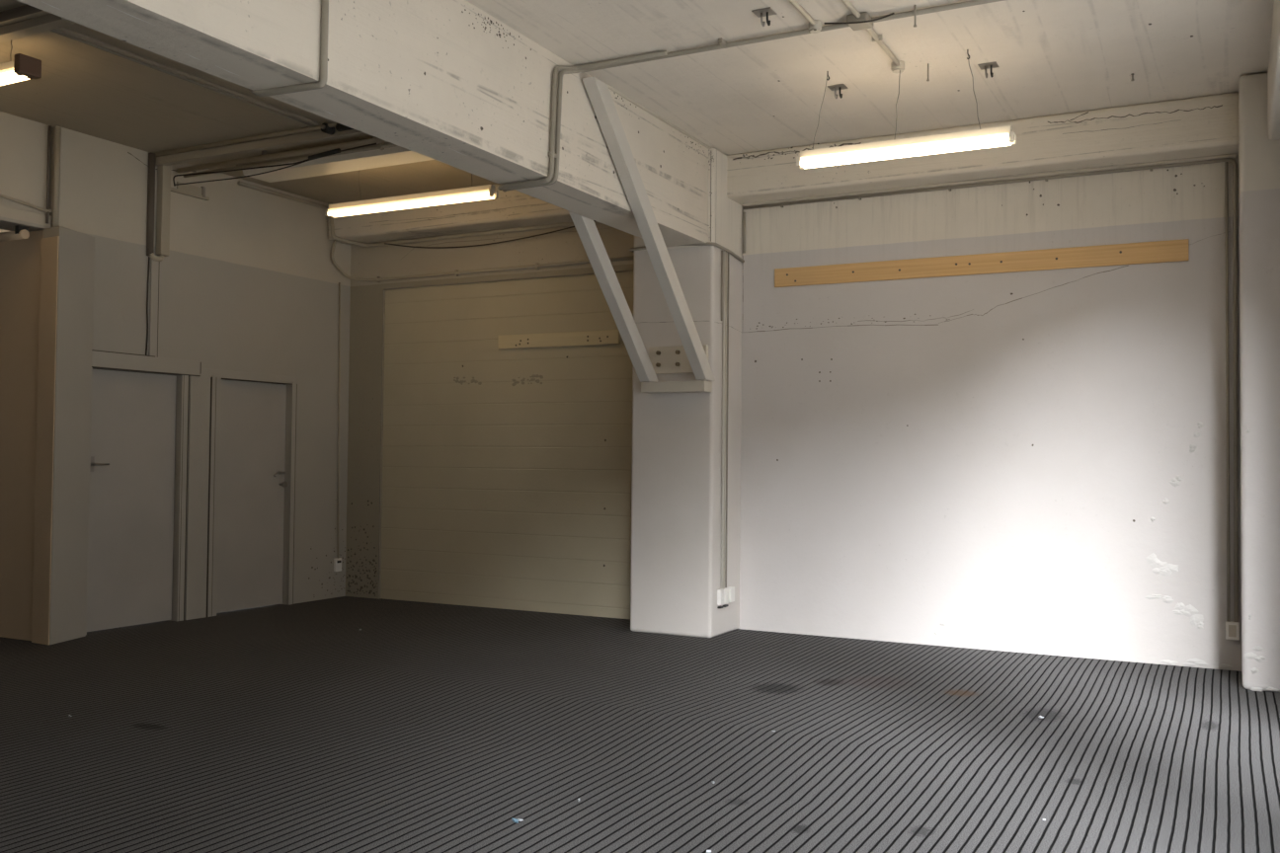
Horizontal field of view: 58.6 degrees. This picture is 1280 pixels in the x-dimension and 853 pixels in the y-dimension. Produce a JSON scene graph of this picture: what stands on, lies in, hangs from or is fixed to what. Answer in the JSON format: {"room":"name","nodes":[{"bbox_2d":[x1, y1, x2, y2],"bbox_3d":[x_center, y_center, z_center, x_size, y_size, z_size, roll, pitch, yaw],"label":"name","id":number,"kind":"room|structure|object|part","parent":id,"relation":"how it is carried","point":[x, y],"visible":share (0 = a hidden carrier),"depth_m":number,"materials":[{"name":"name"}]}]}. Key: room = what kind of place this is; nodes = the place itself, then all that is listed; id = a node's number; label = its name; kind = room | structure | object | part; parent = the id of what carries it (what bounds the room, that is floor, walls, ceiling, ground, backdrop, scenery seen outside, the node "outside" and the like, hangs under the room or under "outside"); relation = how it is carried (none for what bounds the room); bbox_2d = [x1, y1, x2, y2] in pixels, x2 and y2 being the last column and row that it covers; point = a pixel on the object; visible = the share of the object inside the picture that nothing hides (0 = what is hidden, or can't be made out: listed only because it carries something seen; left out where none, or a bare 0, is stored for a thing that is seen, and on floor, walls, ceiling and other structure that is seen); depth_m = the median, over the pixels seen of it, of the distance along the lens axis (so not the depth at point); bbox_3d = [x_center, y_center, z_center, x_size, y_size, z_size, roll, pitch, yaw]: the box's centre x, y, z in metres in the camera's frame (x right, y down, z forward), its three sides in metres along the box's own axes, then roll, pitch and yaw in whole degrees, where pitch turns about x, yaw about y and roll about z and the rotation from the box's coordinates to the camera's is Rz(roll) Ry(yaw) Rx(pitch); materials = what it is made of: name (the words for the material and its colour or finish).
{"room":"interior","nodes":[
{"label":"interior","id":0,"kind":"room"},
{"bbox_2d":[0,230,43,640],"bbox_3d":[-5.577,0.068,9.132,2.677,3.060,0.145,0,-2,27],"label":"wall","id":1,"kind":"structure","parent":0,"point":[20,260],"depth_m":8.59,"materials":[{"name":"brown wood"}]},
{"bbox_2d":[49,125,351,621],"bbox_3d":[-3.721,-0.287,9.968,0.161,3.850,3.230,0,-2,27],"label":"wall","id":2,"kind":"structure","parent":0,"point":[249,280],"depth_m":10.13,"materials":[{"name":"white paint"}]},
{"bbox_2d":[31,226,94,644],"bbox_3d":[-4.275,0.064,8.534,0.219,3.060,0.405,0,-2,27],"label":"column","id":3,"kind":"structure","parent":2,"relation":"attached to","point":[66,290],"depth_m":8.42,"materials":[{"name":"white paint"}]},
{"bbox_2d":[86,368,176,632],"bbox_3d":[-4.092,0.581,9.180,0.094,2.044,0.840,0,-2,27],"label":"door","id":4,"kind":"structure","parent":2,"relation":"in","point":[133,433],"depth_m":9.18,"materials":[{"name":"paint"}]},
{"bbox_3d":[-4.219,0.294,8.895,0.054,0.120,0.140,0,-2,27],"label":"handle","id":5,"kind":"part","parent":4,"relation":"part of","materials":[{"name":"metal"}]},
{"bbox_2d":[85,349,201,635],"bbox_3d":[-4.057,0.518,9.207,0.122,2.192,1.116,0,-2,27],"label":"trim","id":6,"kind":"structure","parent":2,"relation":"attached to","point":[109,360],"depth_m":9.52,"materials":[{"name":"paint"}]},
{"bbox_2d":[145,256,150,355],"bbox_3d":[-3.996,-0.979,9.249,0.012,0.810,0.022,0,-2,27],"label":"cable","id":7,"kind":"object","parent":2,"relation":"attached to","point":[148,257],"visible":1,"depth_m":9.24,"materials":[{"name":"grey plastic"}]},
{"bbox_2d":[146,153,156,256],"bbox_3d":[-3.979,-1.804,9.272,0.055,0.840,0.056,0,-2,27],"label":"conduit","id":8,"kind":"object","parent":2,"relation":"attached to","point":[151,156],"visible":0.94,"depth_m":9.25,"materials":[{"name":"grey metal"}]},
{"bbox_2d":[148,258,159,357],"bbox_3d":[-3.971,-0.975,9.307,0.025,0.815,0.077,0,-2,27],"label":"trim","id":9,"kind":"structure","parent":2,"relation":"attached to","point":[154,266],"depth_m":9.29,"materials":[{"name":"paint"}]},
{"bbox_2d":[170,181,209,200],"bbox_3d":[-3.808,-2.001,9.606,0.033,0.105,0.430,0,-2,27],"label":"wall bracket","id":10,"kind":"object","parent":2,"relation":"attached to","point":[187,190],"visible":0.99,"depth_m":9.63,"materials":[{"name":"metal"}]},
{"bbox_3d":[-3.803,-2.010,9.632,0.018,0.065,0.260,0,-2,27],"label":"plate","id":11,"kind":"part","parent":10,"relation":"part of","materials":[{"name":"paint"}]},
{"bbox_3d":[-3.810,-1.963,9.607,0.028,0.030,0.430,0,-2,27],"label":"rail","id":12,"kind":"part","parent":10,"relation":"part of","materials":[{"name":"metal"}]},
{"bbox_2d":[184,375,210,620],"bbox_3d":[-3.763,0.599,9.696,0.021,2.063,0.210,0,-2,27],"label":"trim","id":13,"kind":"structure","parent":2,"relation":"attached to","point":[200,386],"depth_m":9.68,"materials":[{"name":"paint"}]},
{"bbox_2d":[200,368,297,617],"bbox_3d":[-3.545,0.582,10.207,0.106,2.130,1.145,0,-2,27],"label":"trim","id":14,"kind":"structure","parent":2,"relation":"attached to","point":[216,375],"depth_m":9.87,"materials":[{"name":"paint"}]},
{"bbox_2d":[216,379,287,613],"bbox_3d":[-3.506,0.617,10.284,0.115,2.044,0.840,0,-2,27],"label":"door","id":15,"kind":"structure","parent":2,"relation":"in","point":[252,446],"depth_m":10.30,"materials":[{"name":"paint"}]},
{"bbox_3d":[-3.321,0.539,10.596,0.075,0.052,0.051,0,-2,27],"label":"handle","id":16,"kind":"part","parent":15,"relation":"part of","materials":[{"name":"metal"}]},
{"bbox_2d":[148,127,367,261],"bbox_3d":[-2.281,-1.783,8.460,3.793,0.855,0.172,0,-2,27],"label":"conduit","id":17,"kind":"object","parent":2,"relation":"attached to","point":[164,164],"visible":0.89,"depth_m":9.13,"materials":[{"name":"metal"}]},
{"bbox_2d":[237,180,328,209],"bbox_3d":[-3.297,-2.142,10.586,0.036,0.035,1.110,0,-2,27],"label":"conduit","id":18,"kind":"object","parent":2,"relation":"attached to","point":[239,183],"visible":0.94,"depth_m":10.53,"materials":[{"name":"metal"}]},
{"bbox_2d":[333,558,341,571],"bbox_3d":[-2.965,1.360,11.197,0.033,0.130,0.085,0,-2,27],"label":"wall socket","id":19,"kind":"object","parent":2,"relation":"attached to","point":[337,562],"visible":1,"depth_m":11.18,"materials":[{"name":"white plastic"}]},
{"bbox_2d":[336,282,340,559],"bbox_3d":[-2.961,-0.055,11.217,0.020,2.730,0.060,0,-2,27],"label":"conduit","id":20,"kind":"object","parent":2,"relation":"attached to","point":[339,393],"visible":1,"depth_m":11.21,"materials":[{"name":"paint"}]},
{"bbox_2d":[0,0,1274,203],"bbox_3d":[-3.383,-2.439,5.222,12.200,0.201,12.000,0,-2,27],"label":"ceiling","id":21,"kind":"structure","parent":0,"point":[1052,56],"depth_m":7.20,"materials":[{"name":"paint"}]},
{"bbox_2d":[0,40,41,85],"bbox_3d":[-4.156,-2.167,6.968,1.355,0.246,0.140,0,-2,27],"label":"lamp","id":22,"kind":"object","parent":21,"relation":"hanging from","point":[24,67],"visible":0.99,"depth_m":6.68,"materials":[{"name":"plastic"}]},
{"bbox_2d":[0,4,42,21],"bbox_3d":[-3.936,-2.279,6.541,3.000,0.050,0.048,0,-2,27],"label":"conduit","id":23,"kind":"object","parent":21,"relation":"attached to","point":[25,10],"visible":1,"depth_m":6.25,"materials":[{"name":"grey metal"}]},
{"bbox_2d":[0,111,51,232],"bbox_3d":[-6.495,-1.984,4.841,0.325,0.790,8.480,0,-2,27],"label":"beam","id":24,"kind":"structure","parent":21,"relation":"attached to","point":[23,141],"depth_m":8.34,"materials":[{"name":"white paint"}]},
{"bbox_2d":[0,225,29,241],"bbox_3d":[-4.686,-1.425,8.460,0.390,0.095,0.080,0,-2,27],"label":"pipe stub","id":25,"kind":"object","parent":24,"relation":"attached to","point":[21,232],"visible":1,"depth_m":8.38,"materials":[{"name":"plastic"}]},
{"bbox_2d":[0,193,51,212],"bbox_3d":[-5.189,-1.672,6.961,0.024,0.066,3.463,0,-2,27],"label":"conduit","id":26,"kind":"object","parent":24,"relation":"attached to","point":[1,195],"visible":1,"depth_m":8.30,"materials":[{"name":"metal"}]},
{"bbox_2d":[45,125,51,224],"bbox_3d":[-4.401,-1.875,8.479,0.020,0.730,0.020,0,-2,27],"label":"conduit","id":27,"kind":"object","parent":24,"relation":"attached to","point":[49,126],"visible":1,"depth_m":8.47,"materials":[{"name":"grey metal"}]},
{"bbox_2d":[52,126,61,227],"bbox_3d":[-4.359,-1.853,8.519,0.043,0.770,0.044,0,-2,27],"label":"conduit","id":28,"kind":"object","parent":24,"relation":"attached to","point":[57,130],"visible":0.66,"depth_m":8.50,"materials":[{"name":"metal"}]},
{"bbox_2d":[0,13,74,42],"bbox_3d":[-4.230,-2.276,6.897,2.350,0.049,0.080,0,-2,27],"label":"batten","id":29,"kind":"object","parent":21,"relation":"attached to","point":[49,22],"visible":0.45,"depth_m":6.47,"materials":[{"name":"paint"}]},
{"bbox_2d":[50,29,316,126],"bbox_3d":[-2.905,-2.260,7.527,0.020,0.020,2.140,0,-2,27],"label":"conduit","id":30,"kind":"object","parent":21,"relation":"attached to","point":[52,31],"visible":0.84,"depth_m":7.34,"materials":[{"name":"grey metal"}]},
{"bbox_2d":[155,122,338,156],"bbox_3d":[-2.272,-2.218,8.358,3.676,0.060,0.040,0,-2,27],"label":"conduit","id":31,"kind":"object","parent":21,"relation":"attached to","point":[334,123],"visible":0.46,"depth_m":8.74,"materials":[{"name":"metal"}]},
{"bbox_2d":[320,122,354,135],"bbox_3d":[-2.192,-2.191,8.327,0.315,0.075,0.100,0,-2,27],"label":"valve","id":32,"kind":"object","parent":31,"relation":"attached to","point":[325,127],"visible":0.8,"depth_m":8.34,"materials":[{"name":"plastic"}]},
{"bbox_2d":[236,142,390,165],"bbox_3d":[-1.878,-2.174,8.572,3.177,0.120,0.035,0,-2,27],"label":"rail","id":33,"kind":"object","parent":21,"relation":"hanging from","point":[265,151],"visible":0.11,"depth_m":9.04,"materials":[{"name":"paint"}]},
{"bbox_2d":[241,146,434,182],"bbox_3d":[-1.781,-2.103,8.758,3.177,0.070,0.330,0,-2,27],"label":"ceiling beam","id":34,"kind":"structure","parent":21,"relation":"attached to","point":[397,155],"depth_m":9.00,"materials":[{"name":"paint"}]},
{"bbox_2d":[16,0,709,246],"bbox_3d":[-2.149,-1.973,4.197,0.371,0.766,11.348,0,-2,27],"label":"ceiling beam","id":35,"kind":"structure","parent":21,"relation":"attached to","point":[448,82],"depth_m":5.97,"materials":[{"name":"paint"}]},
{"bbox_2d":[176,136,388,173],"bbox_3d":[-2.171,-2.126,8.550,3.676,0.062,0.042,0,-2,27],"label":"conduit","id":36,"kind":"object","parent":35,"relation":"attached to","point":[373,139],"visible":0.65,"depth_m":8.85,"materials":[{"name":"metal"}]},
{"bbox_2d":[174,160,310,185],"bbox_3d":[-3.067,-2.020,8.990,1.721,0.096,0.010,0,-2,27],"label":"cable","id":37,"kind":"object","parent":36,"relation":"hanging from","point":[306,160],"visible":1,"depth_m":9.01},
{"bbox_2d":[172,143,376,186],"bbox_3d":[-2.896,-2.037,8.891,2.126,0.107,0.031,0,-2,27],"label":"cable","id":38,"kind":"object","parent":36,"relation":"hanging from","point":[372,143],"visible":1,"depth_m":8.96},
{"bbox_2d":[308,148,340,159],"bbox_3d":[-2.392,-2.064,8.641,0.303,0.061,0.035,0,-2,27],"label":"connector","id":39,"kind":"object","parent":36,"relation":"hanging from","point":[334,151],"visible":1,"depth_m":8.62,"materials":[{"name":"plastic"}]},
{"bbox_2d":[248,0,328,96],"bbox_3d":[-1.613,-1.925,5.236,0.444,0.796,0.037,0,-2,23],"label":"conduit","id":40,"kind":"object","parent":35,"relation":"attached to","point":[322,82],"visible":0.95,"depth_m":5.14,"materials":[{"name":"white plastic"}]},
{"bbox_2d":[183,142,398,177],"bbox_3d":[-2.144,-2.095,8.603,3.676,0.060,0.040,0,-2,27],"label":"conduit","id":41,"kind":"object","parent":35,"relation":"attached to","point":[381,146],"visible":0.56,"depth_m":8.90,"materials":[{"name":"paint"}]},
{"bbox_2d":[497,37,724,190],"bbox_3d":[-0.179,-1.861,6.916,1.426,0.801,0.287,0,-2,12],"label":"conduit","id":42,"kind":"object","parent":35,"relation":"attached to","point":[721,41],"visible":1,"depth_m":6.88,"materials":[{"name":"grey metal"}]},
{"bbox_2d":[606,83,711,149],"bbox_3d":[0.160,-2.216,8.220,0.018,0.015,1.700,0,-2,27],"label":"trim","id":43,"kind":"structure","parent":35,"relation":"attached to","point":[609,87],"depth_m":8.13,"materials":[{"name":"white paint"}]},
{"bbox_2d":[502,0,1004,191],"bbox_3d":[1.078,-1.868,6.241,4.230,0.801,0.311,0,-2,27],"label":"conduit","id":44,"kind":"object","parent":35,"relation":"attached to","point":[554,179],"visible":0.86,"depth_m":6.72,"materials":[{"name":"grey metal"}]},
{"bbox_2d":[325,170,498,217],"bbox_3d":[-1.910,-2.006,9.426,1.730,0.390,0.100,0,-2,27],"label":"lamp","id":45,"kind":"object","parent":21,"relation":"hanging from","point":[487,192],"visible":0.92,"depth_m":9.37,"materials":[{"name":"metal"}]},
{"bbox_2d":[751,6,777,26],"bbox_3d":[0.682,-2.237,6.246,0.110,0.072,0.100,0,-2,27],"label":"anchor","id":46,"kind":"object","parent":21,"relation":"attached to","point":[760,13],"visible":1,"depth_m":6.24,"materials":[{"name":"metal"}]},
{"bbox_3d":[0.682,-2.270,6.247,0.110,0.005,0.100,0,-2,27],"label":"plate","id":47,"kind":"part","parent":46,"relation":"part of","materials":[{"name":"metal"}]},
{"bbox_2d":[327,92,1239,244],"bbox_3d":[0.488,-2.012,9.475,7.980,0.350,0.340,0,-2,27],"label":"beam","id":48,"kind":"structure","parent":21,"relation":"attached to","point":[1041,146],"depth_m":8.40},
{"bbox_2d":[328,202,600,247],"bbox_3d":[-1.403,-1.971,10.379,3.389,0.381,0.440,0,-2,27],"label":"conduit","id":49,"kind":"object","parent":48,"relation":"attached to","point":[565,224],"visible":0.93,"depth_m":10.79,"materials":[{"name":"metal"}]},
{"bbox_2d":[384,220,595,248],"bbox_3d":[-1.411,-1.756,10.579,2.452,0.148,0.012,0,-2,27],"label":"cable","id":50,"kind":"object","parent":49,"relation":"hanging from","point":[594,220],"visible":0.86,"depth_m":10.62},
{"bbox_2d":[376,104,1222,222],"bbox_3d":[0.636,-2.066,9.207,7.250,0.255,0.001,0,-2,27],"label":"trim","id":51,"kind":"structure","parent":48,"relation":"attached to","point":[782,152],"depth_m":8.67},
{"bbox_2d":[788,0,816,25],"bbox_3d":[0.167,-2.298,4.808,0.028,0.028,3.550,0,-2,27],"label":"conduit","id":52,"kind":"object","parent":21,"relation":"attached to","point":[794,3],"visible":1,"depth_m":6.17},
{"bbox_2d":[808,19,821,33],"bbox_3d":[0.981,-2.238,6.383,0.072,0.058,0.074,0,-2,27],"label":"junction box","id":53,"kind":"object","parent":21,"relation":"attached to","point":[816,29],"visible":0.92,"depth_m":6.36,"materials":[{"name":"white plastic"}]},
{"bbox_3d":[0.981,-2.217,6.383,0.058,0.010,0.058,0,-2,27],"label":"lid","id":54,"kind":"part","parent":53,"relation":"part of","materials":[{"name":"white plastic"}]},
{"bbox_2d":[827,83,848,98],"bbox_3d":[1.299,-2.197,7.492,0.110,0.072,0.100,0,-2,27],"label":"anchor","id":55,"kind":"object","parent":21,"relation":"attached to","point":[840,87],"visible":1,"depth_m":7.49,"materials":[{"name":"metal"}]},
{"bbox_3d":[1.299,-2.230,7.493,0.110,0.005,0.100,0,-2,27],"label":"plate","id":56,"kind":"part","parent":55,"relation":"part of","materials":[{"name":"metal"}]},
{"bbox_2d":[846,11,874,30],"bbox_3d":[1.217,-2.242,6.307,0.120,0.050,0.140,0,-2,27],"label":"box","id":57,"kind":"object","parent":21,"relation":"attached to","point":[864,16],"visible":0.84,"depth_m":6.27,"materials":[{"name":"white plastic"}]},
{"bbox_2d":[823,12,894,24],"bbox_3d":[1.193,-2.223,6.234,0.386,0.051,0.060,0,-2,21],"label":"loose cable","id":58,"kind":"object","parent":57,"relation":"hanging from","point":[892,13],"visible":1,"depth_m":6.21,"materials":[{"name":"grey plastic"}]},
{"bbox_2d":[841,0,900,66],"bbox_3d":[0.576,-2.288,5.052,0.060,0.030,4.360,0,-2,27],"label":"conduit","id":59,"kind":"object","parent":21,"relation":"attached to","point":[875,38],"visible":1,"depth_m":6.56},
{"bbox_2d":[890,60,904,73],"bbox_3d":[1.591,-2.216,7.025,0.084,0.055,0.084,0,-2,27],"label":"junction box","id":60,"kind":"object","parent":21,"relation":"attached to","point":[896,69],"visible":0.94,"depth_m":7.00,"materials":[{"name":"white plastic"}]},
{"bbox_3d":[1.591,-2.193,7.024,0.067,0.010,0.067,0,-2,27],"label":"lid","id":61,"kind":"part","parent":60,"relation":"part of","materials":[{"name":"white plastic"}]},
{"bbox_2d":[796,52,1016,168],"bbox_3d":[1.601,-1.943,6.966,1.330,0.585,0.100,0,-2,27],"label":"lamp","id":62,"kind":"object","parent":21,"relation":"hanging from","point":[980,138],"visible":1,"depth_m":6.92,"materials":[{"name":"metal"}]},
{"bbox_2d":[913,4,916,27],"bbox_3d":[1.480,-2.210,6.135,0.017,0.118,0.018,0,-2,27],"label":"bolt","id":63,"kind":"object","parent":21,"relation":"hanging from","point":[915,25],"visible":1,"depth_m":6.13,"materials":[{"name":"grey metal"}]},
{"bbox_2d":[977,61,999,78],"bbox_3d":[2.158,-2.201,7.054,0.110,0.072,0.100,0,-2,27],"label":"anchor","id":64,"kind":"object","parent":21,"relation":"attached to","point":[995,64],"visible":1,"depth_m":7.05,"materials":[{"name":"metal"}]},
{"bbox_3d":[2.158,-2.234,7.055,0.110,0.005,0.100,0,-2,27],"label":"plate","id":65,"kind":"part","parent":64,"relation":"part of","materials":[{"name":"metal"}]},
{"bbox_2d":[1267,0,1279,140],"bbox_3d":[1.489,-2.154,2.125,0.300,0.450,11.020,0,-2,27],"label":"beam","id":66,"kind":"structure","parent":21,"relation":"attached to","point":[1273,71],"depth_m":6.25,"materials":[{"name":"white paint"}]},
{"bbox_2d":[0,596,1279,852],"bbox_3d":[-3.421,1.559,5.112,12.200,0.100,12.000,0,-2,27],"label":"floor","id":67,"kind":"structure","parent":0,"point":[425,727],"depth_m":5.62,"materials":[{"name":"carpet"}]},
{"bbox_2d":[630,147,742,638],"bbox_3d":[0.387,-0.266,9.330,0.720,3.850,0.610,0,-2,27],"label":"column","id":68,"kind":"structure","parent":67,"relation":"on","point":[677,459],"depth_m":9.05,"materials":[{"name":"white paint"}]},
{"bbox_2d":[568,77,715,394],"bbox_3d":[-0.109,-1.231,8.150,0.607,1.875,1.992,0,-2,27],"label":"brace","id":69,"kind":"object","parent":68,"relation":"attached to","point":[691,357],"visible":0.91,"depth_m":8.26,"materials":[{"name":"white paint"}]},
{"bbox_3d":[0.301,-0.528,9.016,0.500,0.215,0.038,0,-2,27],"label":"plate","id":70,"kind":"part","parent":69,"relation":"part of","materials":[{"name":"beige paint"}]},
{"bbox_2d":[629,241,744,262],"bbox_3d":[0.382,-1.406,9.329,0.777,0.095,0.606,0,-2,27],"label":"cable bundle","id":71,"kind":"object","parent":68,"relation":"attached to","point":[631,250],"visible":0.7,"depth_m":9.10,"materials":[{"name":"grey plastic"}]},
{"bbox_2d":[720,250,722,320],"bbox_3d":[0.649,-1.117,9.036,0.016,0.560,0.016,0,-2,27],"label":"conduit","id":72,"kind":"object","parent":68,"relation":"attached to","point":[721,251],"visible":1,"depth_m":9.03,"materials":[{"name":"white plastic"}]},
{"bbox_2d":[720,250,725,589],"bbox_3d":[0.660,-0.051,9.046,0.020,2.710,0.020,0,-2,27],"label":"conduit","id":73,"kind":"object","parent":68,"relation":"attached to","point":[724,252],"visible":1,"depth_m":9.04,"materials":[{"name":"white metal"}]},
{"bbox_2d":[722,251,726,589],"bbox_3d":[0.676,-0.045,9.077,0.018,2.700,0.018,0,-2,27],"label":"conduit","id":74,"kind":"object","parent":68,"relation":"attached to","point":[726,252],"visible":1,"depth_m":9.07,"materials":[{"name":"white plastic"}]},
{"bbox_2d":[717,586,734,608],"bbox_3d":[0.666,1.353,9.032,0.034,0.150,0.339,0,-2,27],"label":"wall socket","id":75,"kind":"object","parent":68,"relation":"attached to","point":[726,596],"visible":1,"depth_m":9.01,"materials":[{"name":"white plastic"}]},
{"bbox_2d":[724,252,729,587],"bbox_3d":[0.700,-0.043,9.127,0.014,2.700,0.014,0,-2,27],"label":"conduit","id":76,"kind":"object","parent":68,"relation":"attached to","point":[728,253],"visible":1,"depth_m":9.12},
{"bbox_2d":[1238,72,1279,692],"bbox_3d":[4.119,-0.281,7.322,0.465,3.840,0.730,0,-2,27],"label":"column corner","id":77,"kind":"structure","parent":67,"relation":"on","point":[1258,156],"depth_m":7.06,"materials":[{"name":"white paint"}]},
{"bbox_2d":[1244,427,1279,691],"bbox_3d":[3.826,0.820,7.023,0.191,1.626,0.006,0,-2,27],"label":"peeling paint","id":78,"kind":"structure","parent":77,"relation":"attached to","point":[1250,655],"depth_m":7.02,"materials":[{"name":"paint"}]},
{"bbox_2d":[345,155,1241,671],"bbox_3d":[0.741,-0.256,9.576,8.920,3.850,0.208,0,-2,27],"label":"wall","id":79,"kind":"structure","parent":0,"point":[1033,461],"depth_m":8.86,"materials":[{"name":"paint"}]},
{"bbox_2d":[330,240,633,282],"bbox_3d":[-1.407,-1.631,10.444,3.460,0.402,0.329,0,-2,27],"label":"conduit","id":80,"kind":"object","parent":79,"relation":"attached to","point":[536,266],"visible":0.98,"depth_m":10.72,"materials":[{"name":"paint"}]},
{"bbox_2d":[497,329,620,349],"bbox_3d":[-0.744,-0.783,10.271,1.270,0.125,0.034,0,-2,27],"label":"wooden rail","id":81,"kind":"object","parent":79,"relation":"attached to","point":[605,337],"visible":0.96,"depth_m":10.24,"materials":[{"name":"paint"}]},
{"bbox_2d":[642,150,739,331],"bbox_3d":[0.401,-1.489,9.345,0.702,1.408,0.582,0,-2,27],"label":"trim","id":82,"kind":"structure","parent":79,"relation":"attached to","point":[708,150],"depth_m":8.95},
{"bbox_2d":[742,212,745,253],"bbox_3d":[0.864,-1.604,9.425,0.024,0.340,0.024,0,-2,27],"label":"conduit","id":83,"kind":"object","parent":79,"relation":"attached to","point":[744,213],"visible":1,"depth_m":9.42,"materials":[{"name":"grey metal"}]},
{"bbox_2d":[774,239,1189,287],"bbox_3d":[2.449,-1.217,8.597,3.044,0.150,0.022,0,-2,27],"label":"wooden plank","id":84,"kind":"object","parent":79,"relation":"attached to","point":[1171,250],"visible":1,"depth_m":8.50,"materials":[{"name":"brown wood"}]},
{"bbox_2d":[741,154,1236,206],"bbox_3d":[2.454,-1.834,8.584,3.610,0.015,0.073,0,-2,27],"label":"trim ledge","id":85,"kind":"object","parent":79,"relation":"attached to","point":[1227,155],"visible":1,"depth_m":8.44,"materials":[{"name":"white paint"}]},
{"bbox_2d":[743,158,1238,622],"bbox_3d":[2.451,-0.247,8.559,3.614,3.189,0.034,0,-2,27],"label":"conduit","id":86,"kind":"object","parent":79,"relation":"attached to","point":[1233,161],"visible":1,"depth_m":7.75,"materials":[{"name":"white metal"}]},
{"bbox_2d":[1224,161,1230,622],"bbox_3d":[3.998,-0.245,7.755,0.020,3.130,0.020,0,-2,27],"label":"conduit","id":87,"kind":"object","parent":79,"relation":"attached to","point":[1226,163],"visible":1,"depth_m":7.75,"materials":[{"name":"white metal"}]},
{"bbox_2d":[1225,621,1239,640],"bbox_3d":[4.000,1.379,7.694,0.082,0.120,0.042,0,-2,27],"label":"wall socket","id":88,"kind":"object","parent":79,"relation":"attached to","point":[1232,628],"visible":1,"depth_m":7.68,"materials":[{"name":"white plastic"}]},
{"bbox_3d":[3.991,1.378,7.677,0.046,0.080,0.003,0,-2,27],"label":"plate","id":89,"kind":"part","parent":88,"relation":"part of","materials":[{"name":"white plastic"}]}
]}

